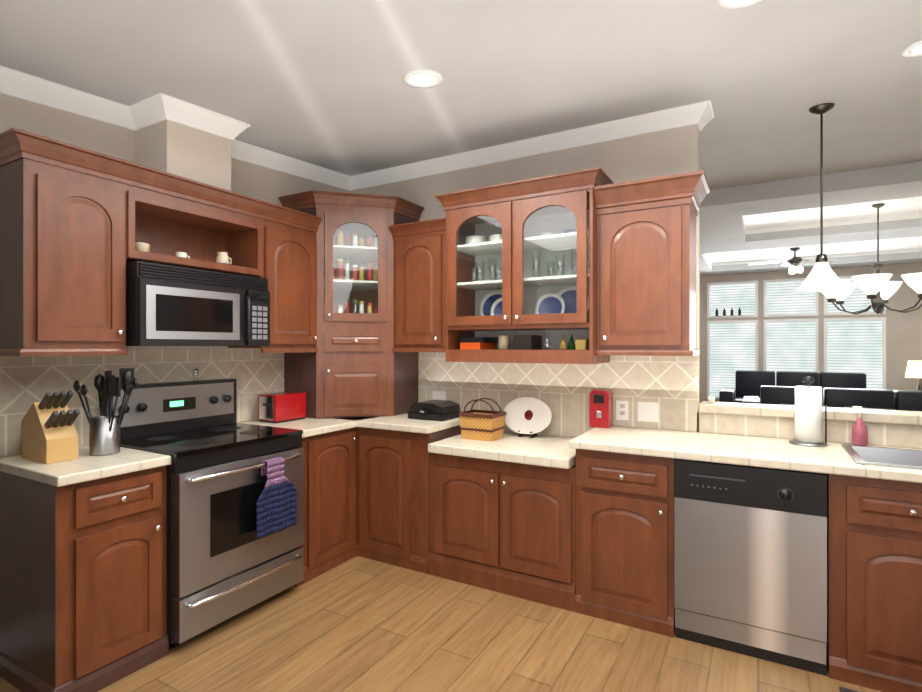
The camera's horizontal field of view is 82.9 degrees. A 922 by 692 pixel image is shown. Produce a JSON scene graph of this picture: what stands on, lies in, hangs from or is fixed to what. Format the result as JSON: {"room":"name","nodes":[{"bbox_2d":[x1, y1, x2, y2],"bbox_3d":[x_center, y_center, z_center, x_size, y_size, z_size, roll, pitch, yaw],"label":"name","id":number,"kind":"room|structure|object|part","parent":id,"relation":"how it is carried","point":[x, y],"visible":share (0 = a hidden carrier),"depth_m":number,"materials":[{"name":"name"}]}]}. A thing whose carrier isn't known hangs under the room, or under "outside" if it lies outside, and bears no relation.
{"room":"kitchen","nodes":[
{"label":"kitchen","id":0,"kind":"room"},
{"bbox_2d":[0,93,349,457],"bbox_3d":[-0.454,-0.212,5.301,0.120,3.250,14.120,0,0,30],"label":"wall","id":1,"kind":"structure","parent":0,"point":[260,182],"depth_m":2.74,"materials":[{"name":"beige paint"}]},
{"bbox_2d":[0,129,131,350],"bbox_3d":[-1.835,-0.430,2.403,0.333,0.886,0.404,0,0,30],"label":"upper cabinet","id":2,"kind":"object","parent":1,"relation":"attached to","point":[66,234],"depth_m":2.26,"materials":[{"name":"brown wood"}]},
{"bbox_2d":[135,242,231,264],"bbox_3d":[-1.525,-0.508,2.903,0.077,0.090,0.566,0,0,30],"label":"cups","id":3,"kind":"object","parent":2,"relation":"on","point":[222,257],"visible":0.54,"depth_m":2.86,"materials":[{"name":"beige ceramic"}]},
{"bbox_2d":[126,261,269,345],"bbox_3d":[-1.489,-0.202,2.887,0.444,0.405,0.762,0,0,30],"label":"over-the-range microwave","id":4,"kind":"object","parent":2,"relation":"attached to","point":[168,305],"visible":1,"depth_m":2.70,"materials":[{"name":"black plastic"}]},
{"bbox_2d":[0,65,151,130],"bbox_3d":[-2.431,-1.132,1.629,0.090,0.286,2.780,0,0,30],"label":"crown molding","id":5,"kind":"structure","parent":1,"relation":"attached to","point":[14,83],"depth_m":2.55,"materials":[{"name":"white"}]},
{"bbox_2d":[0,348,283,456],"bbox_3d":[-1.752,0.255,2.899,0.011,0.484,1.940,0,0,30],"label":"tile backsplash","id":6,"kind":"structure","parent":1,"relation":"attached to","point":[24,380],"depth_m":2.76,"materials":[{"name":"tile"}]},
{"bbox_2d":[224,199,319,350],"bbox_3d":[-1.234,-0.430,3.455,0.333,0.886,0.460,0,0,30],"label":"upper cabinet","id":7,"kind":"object","parent":1,"relation":"attached to","point":[286,254],"depth_m":3.31,"materials":[{"name":"brown wood"}]},
{"bbox_2d":[231,146,355,190],"bbox_3d":[-1.243,-1.297,3.708,0.090,0.188,1.250,0,0,30],"label":"crown molding","id":8,"kind":"structure","parent":1,"relation":"attached to","point":[259,156],"depth_m":3.79,"materials":[{"name":"white"}]},
{"bbox_2d":[136,120,230,202],"bbox_3d":[-1.561,-1.230,2.951,0.290,0.715,0.380,0,0,30],"label":"wall column","id":9,"kind":"structure","parent":0,"point":[181,150],"depth_m":2.83,"materials":[{"name":"beige paint"}]},
{"bbox_2d":[320,203,391,314],"bbox_3d":[-0.733,-0.573,3.637,0.311,0.689,0.311,0,0,30],"label":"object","id":10,"kind":"object","parent":0,"relation":"attached to","point":[359,219],"depth_m":3.67,"materials":[{"name":"brown wood"}]},
{"bbox_2d":[324,230,377,319],"bbox_3d":[-0.760,-0.498,3.737,0.452,0.640,0.120,0,0,-15],"label":"spice jars","id":11,"kind":"object","parent":10,"relation":"in","point":[361,267],"visible":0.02,"depth_m":3.72,"materials":[{"name":"glass"},{"name":"colored spices"},{"name":"plastic"}]},
{"bbox_2d":[0,556,880,691],"bbox_3d":[2.203,1.443,3.784,6.240,0.060,14.120,0,0,30],"label":"floor","id":12,"kind":"structure","parent":0,"point":[358,624],"depth_m":2.41,"materials":[{"name":"brown wood"}]},
{"bbox_2d":[0,467,168,691],"bbox_3d":[-1.708,0.975,2.349,0.608,0.874,0.437,0,0,30],"label":"base cabinet","id":13,"kind":"object","parent":12,"relation":"on","point":[83,566],"depth_m":2.15,"materials":[{"name":"brown wood"}]},
{"bbox_2d":[0,445,170,486],"bbox_3d":[-1.701,0.519,2.341,0.628,0.042,0.446,0,0,30],"label":"countertop","id":14,"kind":"structure","parent":13,"relation":"on","point":[87,468],"depth_m":2.20,"materials":[{"name":"beige tile"}]},
{"bbox_2d":[21,391,79,463],"bbox_3d":[-1.800,0.347,2.299,0.280,0.300,0.118,0,0,30],"label":"knife block","id":15,"kind":"object","parent":14,"relation":"on","point":[49,434],"visible":1,"depth_m":2.26,"materials":[{"name":"brown wood"}]},
{"bbox_2d":[73,368,136,455],"bbox_3d":[-1.635,0.302,2.444,0.317,0.392,0.193,0,0,30],"label":"utensil crock","id":16,"kind":"object","parent":14,"relation":"on","point":[104,435],"visible":1,"depth_m":2.40,"materials":[{"name":"silver metal"}]},
{"bbox_2d":[101,369,302,647],"bbox_3d":[-1.346,0.773,2.834,0.736,1.278,0.757,0,0,30],"label":"range","id":17,"kind":"object","parent":12,"relation":"on","point":[234,516],"visible":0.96,"depth_m":2.68,"materials":[{"name":"silver metal"}]},
{"bbox_2d":[257,457,296,539],"bbox_3d":[-0.994,0.792,2.773,0.064,0.381,0.261,0,0,30],"label":"towel","id":18,"kind":"object","parent":17,"relation":"hanging from","point":[276,495],"depth_m":2.76,"materials":[{"name":"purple fabric"}]},
{"bbox_2d":[293,427,355,586],"bbox_3d":[-1.094,0.975,3.423,0.608,0.874,0.497,0,0,30],"label":"base cabinet","id":19,"kind":"object","parent":12,"relation":"on","point":[329,461],"depth_m":3.28,"materials":[{"name":"brown wood"}]},
{"bbox_2d":[244,419,355,438],"bbox_3d":[-0.930,0.519,3.690,0.628,0.042,1.127,0,0,30],"label":"countertop","id":20,"kind":"structure","parent":19,"relation":"on","point":[310,427],"depth_m":3.32,"materials":[{"name":"beige tile"}]},
{"bbox_2d":[258,391,305,422],"bbox_3d":[-1.204,0.407,3.495,0.170,0.180,0.280,0,0,30],"label":"toaster","id":21,"kind":"object","parent":20,"relation":"on","point":[280,407],"visible":1,"depth_m":3.42,"materials":[{"name":"red plastic"}]},
{"bbox_2d":[280,315,419,426],"bbox_3d":[-0.795,0.159,3.863,0.692,0.674,0.692,0,0,30],"label":"cabinet","id":22,"kind":"object","parent":20,"relation":"on","point":[356,376],"depth_m":3.64,"materials":[{"name":"brown wood"}]},
{"bbox_2d":[356,427,460,573],"bbox_3d":[-0.310,0.975,3.634,0.584,0.874,0.608,0,0,30],"label":"base cabinet","id":23,"kind":"object","parent":12,"relation":"on","point":[392,466],"depth_m":3.36,"materials":[{"name":"brown wood"}]},
{"bbox_2d":[360,411,459,434],"bbox_3d":[-0.440,0.519,3.697,0.896,0.042,0.628,0,0,30],"label":"countertop","id":24,"kind":"structure","parent":23,"relation":"on","point":[394,422],"depth_m":3.39,"materials":[{"name":"beige tile"}]},
{"bbox_2d":[408,400,460,420],"bbox_3d":[-0.191,0.442,3.606,0.280,0.112,0.284,0,0,30],"label":"grill","id":25,"kind":"object","parent":24,"relation":"on","point":[438,410],"visible":1,"depth_m":3.52,"materials":[{"name":"black plastic"}]},
{"bbox_2d":[428,455,571,610],"bbox_3d":[0.348,1.033,3.259,0.927,0.758,0.608,0,0,30],"label":"base cabinet","id":26,"kind":"object","parent":12,"relation":"on","point":[505,528],"depth_m":2.98,"materials":[{"name":"brown wood"}]},
{"bbox_2d":[428,432,571,470],"bbox_3d":[0.338,0.625,3.250,0.890,0.054,0.633,0,0,30],"label":"countertop","id":27,"kind":"structure","parent":26,"relation":"on","point":[540,450],"depth_m":3.07,"materials":[{"name":"beige tile"}]},
{"bbox_2d":[458,398,505,441],"bbox_3d":[0.138,0.468,3.380,0.247,0.257,0.202,0,0,30],"label":"basket","id":28,"kind":"object","parent":27,"relation":"on","point":[484,425],"visible":1,"depth_m":3.31,"materials":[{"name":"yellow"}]},
{"bbox_2d":[503,397,551,437],"bbox_3d":[0.438,0.468,3.446,0.350,0.258,0.088,0,0,30],"label":"plate","id":29,"kind":"object","parent":27,"relation":"on","point":[530,417],"visible":0.98,"depth_m":3.44,"materials":[{"name":"white ceramic"}]},
{"bbox_2d":[572,451,687,637],"bbox_3d":[0.964,0.975,2.907,0.489,0.874,0.608,0,0,30],"label":"base cabinet","id":30,"kind":"object","parent":12,"relation":"on","point":[582,523],"depth_m":2.64,"materials":[{"name":"brown wood"}]},
{"bbox_3d":[0.957,0.976,2.894,0.489,0.874,0.637,0,0,30],"label":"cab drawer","id":31,"kind":"part","parent":30,"relation":"part of","materials":[{"name":"brown wood"}]},
{"bbox_2d":[568,427,921,482],"bbox_3d":[1.901,0.519,2.360,2.712,0.042,0.628,0,0,30],"label":"countertop","id":32,"kind":"structure","parent":30,"relation":"on","point":[832,459],"depth_m":2.53,"materials":[{"name":"beige tile"}]},
{"bbox_2d":[589,389,612,427],"bbox_3d":[0.864,0.384,3.223,0.120,0.228,0.112,0,0,30],"label":"can opener","id":33,"kind":"object","parent":32,"relation":"on","point":[600,408],"visible":1,"depth_m":3.18,"materials":[{"name":"red plastic"}]},
{"bbox_2d":[789,376,827,446],"bbox_3d":[1.764,0.326,2.652,0.164,0.344,0.164,0,0,30],"label":"paper towel holder","id":34,"kind":"object","parent":32,"relation":"on","point":[808,415],"visible":1,"depth_m":2.61,"materials":[{"name":"white paper"}]},
{"bbox_2d":[851,406,867,445],"bbox_3d":[1.992,0.400,2.608,0.068,0.196,0.066,0,0,30],"label":"soap bottle","id":35,"kind":"object","parent":32,"relation":"on","point":[859,432],"visible":0.94,"depth_m":2.59,"materials":[{"name":"pink plastic"}]},
{"bbox_2d":[841,444,921,468],"bbox_3d":[2.141,0.505,2.244,0.778,0.328,0.523,0,0,30],"label":"sink","id":36,"kind":"object","parent":32,"relation":"in","point":[890,457],"visible":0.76,"depth_m":2.48,"materials":[{"name":"silver metal"}]},
{"bbox_2d":[674,459,826,675],"bbox_3d":[1.429,0.979,2.608,0.606,0.868,0.626,0,0,30],"label":"dishwasher","id":37,"kind":"object","parent":12,"relation":"on","point":[750,560],"visible":0.96,"depth_m":2.35,"materials":[{"name":"silver metal"}]},
{"bbox_2d":[742,385,921,410],"bbox_3d":[5.447,0.993,7.245,2.700,0.840,0.950,0,0,30],"label":"sofa","id":38,"kind":"object","parent":12,"relation":"on","point":[906,400],"visible":0.19,"depth_m":6.88,"materials":[{"name":"black leather"}]},
{"bbox_2d":[839,686,858,691],"bbox_3d":[1.857,1.406,1.666,1.000,0.012,0.540,0,0,30],"label":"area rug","id":39,"kind":"object","parent":12,"relation":"on","point":[842,689],"visible":1,"depth_m":2.12,"materials":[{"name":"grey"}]},
{"bbox_2d":[844,407,894,409],"bbox_3d":[5.019,1.096,6.396,0.500,0.646,0.350,0,0,30],"label":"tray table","id":40,"kind":"object","parent":12,"relation":"on","point":[850,407],"depth_m":6.46,"materials":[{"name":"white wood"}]},
{"bbox_3d":[7.165,1.133,8.136,0.560,0.560,0.560,0,0,30],"label":"side table","id":41,"kind":"object","parent":12,"relation":"on","visible":0},
{"bbox_2d":[905,361,921,390],"bbox_3d":[7.165,0.542,8.136,0.380,0.620,0.380,0,0,30],"label":"table lamp","id":42,"kind":"object","parent":41,"relation":"on","point":[914,369],"visible":0.71,"depth_m":8.09,"materials":[{"name":"white metal"}]},
{"bbox_2d":[0,0,921,189],"bbox_3d":[1.132,-1.482,1.908,6.240,0.810,7.000,0,0,30],"label":"ceiling","id":43,"kind":"structure","parent":0,"point":[320,83],"depth_m":2.47,"materials":[{"name":"paint"}]},
{"bbox_2d":[144,93,255,152],"bbox_3d":[-1.411,-1.239,2.865,0.096,0.124,0.532,0,0,30],"label":"crown molding","id":44,"kind":"structure","parent":43,"relation":"attached to","point":[155,109],"depth_m":2.81,"materials":[{"name":"white"}]},
{"bbox_2d":[402,69,442,87],"bbox_3d":[-0.186,-1.301,2.546,0.200,0.021,0.200,0,0,30],"label":"recessed light","id":45,"kind":"object","parent":43,"relation":"in","point":[422,78],"visible":1,"depth_m":2.54,"materials":[{"name":"white"}]},
{"bbox_2d":[716,0,760,8],"bbox_3d":[1.052,-1.307,1.931,0.200,0.021,0.200,0,0,30],"label":"recessed light","id":46,"kind":"object","parent":43,"relation":"in","point":[730,4],"visible":1,"depth_m":1.99,"materials":[{"name":"white"}]},
{"bbox_2d":[796,103,847,290],"bbox_3d":[2.138,-0.876,3.095,0.256,1.078,0.256,0,0,30],"label":"light","id":47,"kind":"object","parent":43,"relation":"hanging from","point":[822,276],"visible":1,"depth_m":3.08,"materials":[{"name":"white glass"}]},
{"bbox_2d":[901,40,921,56],"bbox_3d":[2.139,-1.370,2.381,0.200,0.021,0.200,0,0,30],"label":"recessed light","id":48,"kind":"object","parent":43,"relation":"in","point":[914,49],"visible":1,"depth_m":2.41,"materials":[{"name":"white"}]},
{"bbox_2d":[465,234,501,243],"label":"bowls","id":49,"kind":"object","parent":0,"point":[474,239],"depth_m":3.46,"materials":[{"name":"white ceramic"}]},
{"bbox_2d":[470,257,501,281],"label":"glasses","id":50,"kind":"object","parent":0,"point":[474,273],"depth_m":3.48,"materials":[{"name":"clear glass"}]},
{"bbox_2d":[479,290,501,315],"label":"plate","id":51,"kind":"object","parent":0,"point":[497,301],"depth_m":3.59,"materials":[{"name":"blue ceramic"}]},
{"bbox_2d":[460,333,588,349],"bbox_3d":[0.411,-0.028,3.339,0.830,0.100,0.230,0,0,30],"label":"open shelf","id":52,"kind":"object","parent":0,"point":[527,342],"visible":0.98,"depth_m":3.29,"materials":[{"name":"orange wood"}]},
{"bbox_2d":[531,251,540,276],"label":"drinking glass","id":53,"kind":"object","parent":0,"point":[537,256],"depth_m":3.28,"materials":[{"name":"clear glass"}]},
{"bbox_2d":[546,254,564,275],"label":"glasses","id":54,"kind":"object","parent":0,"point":[562,271],"depth_m":3.24,"materials":[{"name":"clear glass"}]},
{"bbox_2d":[535,286,576,313],"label":"plate","id":55,"kind":"object","parent":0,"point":[564,306],"depth_m":3.31,"materials":[{"name":"blue ceramic"}]},
{"bbox_2d":[571,249,576,274],"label":"drinking glass","id":56,"kind":"object","parent":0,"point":[572,251],"depth_m":3.21,"materials":[{"name":"clear glass"}]},
{"bbox_2d":[350,124,919,448],"bbox_3d":[1.712,-0.212,2.924,6.000,3.250,0.140,0,0,30],"label":"wall","id":57,"kind":"structure","parent":0,"point":[659,153],"depth_m":3.36,"materials":[{"name":"beige paint"}]},
{"bbox_2d":[388,215,475,350],"bbox_3d":[-0.209,-0.417,3.735,0.460,0.860,0.333,0,0,30],"label":"upper cabinet","id":58,"kind":"object","parent":57,"relation":"attached to","point":[432,293],"depth_m":3.57,"materials":[{"name":"brown wood"}]},
{"bbox_2d":[352,100,713,189],"bbox_3d":[0.237,-1.347,3.642,2.726,0.107,0.076,0,0,30],"label":"crown molding","id":59,"kind":"structure","parent":57,"relation":"attached to","point":[700,113],"depth_m":3.44,"materials":[{"name":"white"}]},
{"bbox_2d":[592,172,699,354],"bbox_3d":[1.066,-0.437,3.007,0.493,0.921,0.333,0,0,30],"label":"upper cabinet","id":60,"kind":"object","parent":57,"relation":"attached to","point":[644,260],"depth_m":2.86,"materials":[{"name":"brown wood"}]},
{"bbox_3d":[0.402,-0.440,3.323,1.080,1.085,0.443,0,0,30],"label":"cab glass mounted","id":61,"kind":"part","parent":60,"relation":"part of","materials":[{"name":"brown wood"}]},
{"bbox_2d":[418,348,921,448],"bbox_3d":[1.979,0.305,2.685,5.300,0.583,0.011,0,0,30],"label":"tile backsplash","id":62,"kind":"structure","parent":57,"relation":"attached to","point":[669,385],"depth_m":3.26,"materials":[{"name":"tile"}]},
{"bbox_2d":[432,391,445,399],"bbox_3d":[-0.163,0.375,3.898,0.118,0.075,0.005,0,0,30],"label":"outlet","id":63,"kind":"object","parent":62,"relation":"attached to","point":[436,395],"depth_m":3.90,"materials":[{"name":"white plastic"}]},
{"bbox_2d":[616,401,628,419],"bbox_3d":[1.000,0.399,3.234,0.075,0.118,0.006,0,0,30],"label":"outlet","id":64,"kind":"object","parent":62,"relation":"attached to","point":[622,407],"depth_m":3.23,"materials":[{"name":"white plastic"}]},
{"bbox_2d":[638,402,658,421],"bbox_3d":[1.131,0.399,3.158,0.120,0.118,0.008,0,0,30],"label":"light switch","id":65,"kind":"object","parent":62,"relation":"attached to","point":[648,411],"depth_m":3.16,"materials":[{"name":"white plastic"}]},
{"bbox_2d":[699,401,921,424],"bbox_3d":[2.868,0.359,2.264,3.338,0.048,0.210,0,0,30],"label":"sill","id":66,"kind":"structure","parent":57,"relation":"on","point":[869,415],"depth_m":2.75,"materials":[{"name":"tile"}]},
{"bbox_2d":[708,396,714,402],"bbox_3d":[1.464,0.313,3.054,0.040,0.042,0.040,0,0,30],"label":"jar","id":67,"kind":"object","parent":66,"relation":"on","point":[711,399],"visible":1,"depth_m":3.04,"materials":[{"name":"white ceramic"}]},
{"bbox_2d":[719,371,865,402],"bbox_3d":[5.833,0.939,9.029,2.400,0.950,0.930,0,0,30],"label":"sofa","id":68,"kind":"object","parent":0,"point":[749,383],"depth_m":9.22,"materials":[{"name":"black leather"}]},
{"bbox_2d":[699,262,921,403],"bbox_3d":[5.675,-0.211,9.862,6.240,3.250,0.120,0,0,30],"label":"wall","id":69,"kind":"structure","parent":0,"point":[903,339],"depth_m":8.89,"materials":[{"name":"beige paint"}]},
{"bbox_2d":[707,280,757,398],"bbox_3d":[5.196,-0.096,10.012,0.870,2.270,0.086,0,0,30],"label":"window","id":70,"kind":"structure","parent":69,"relation":"in","point":[732,347],"depth_m":10.06,"materials":[{"name":"white glass"}]},
{"bbox_2d":[764,278,818,385],"bbox_3d":[6.035,-0.096,9.565,0.850,2.270,0.030,0,0,30],"label":"window","id":71,"kind":"structure","parent":69,"relation":"in","point":[791,345],"depth_m":9.58,"materials":[{"name":"white glass"}]},
{"bbox_2d":[824,275,885,388],"bbox_3d":[6.851,-0.097,9.099,0.870,2.270,0.030,0,0,30],"label":"window","id":72,"kind":"structure","parent":69,"relation":"in","point":[854,345],"depth_m":9.10,"materials":[{"name":"white glass"}]},
{"bbox_2d":[699,161,921,275],"bbox_3d":[4.256,-1.637,7.379,6.240,0.500,5.600,0,0,30],"label":"ceiling","id":73,"kind":"structure","parent":0,"point":[741,227],"depth_m":6.24,"materials":[{"name":"paint"}]},
{"bbox_2d":[748,247,834,273],"bbox_3d":[5.229,-1.334,8.225,1.236,0.402,1.247,0,0,30],"label":"ceiling fan","id":74,"kind":"object","parent":73,"relation":"hanging from","point":[794,262],"visible":0.98,"depth_m":8.14,"materials":[{"name":"grey metal"}]},
{"bbox_2d":[821,197,921,314],"bbox_3d":[4.471,-0.936,5.598,1.163,1.199,1.158,0,0,30],"label":"dining chandelier","id":75,"kind":"object","parent":73,"relation":"hanging from","point":[878,288],"visible":0.92,"depth_m":5.56,"materials":[{"name":"white glass"}]}
]}

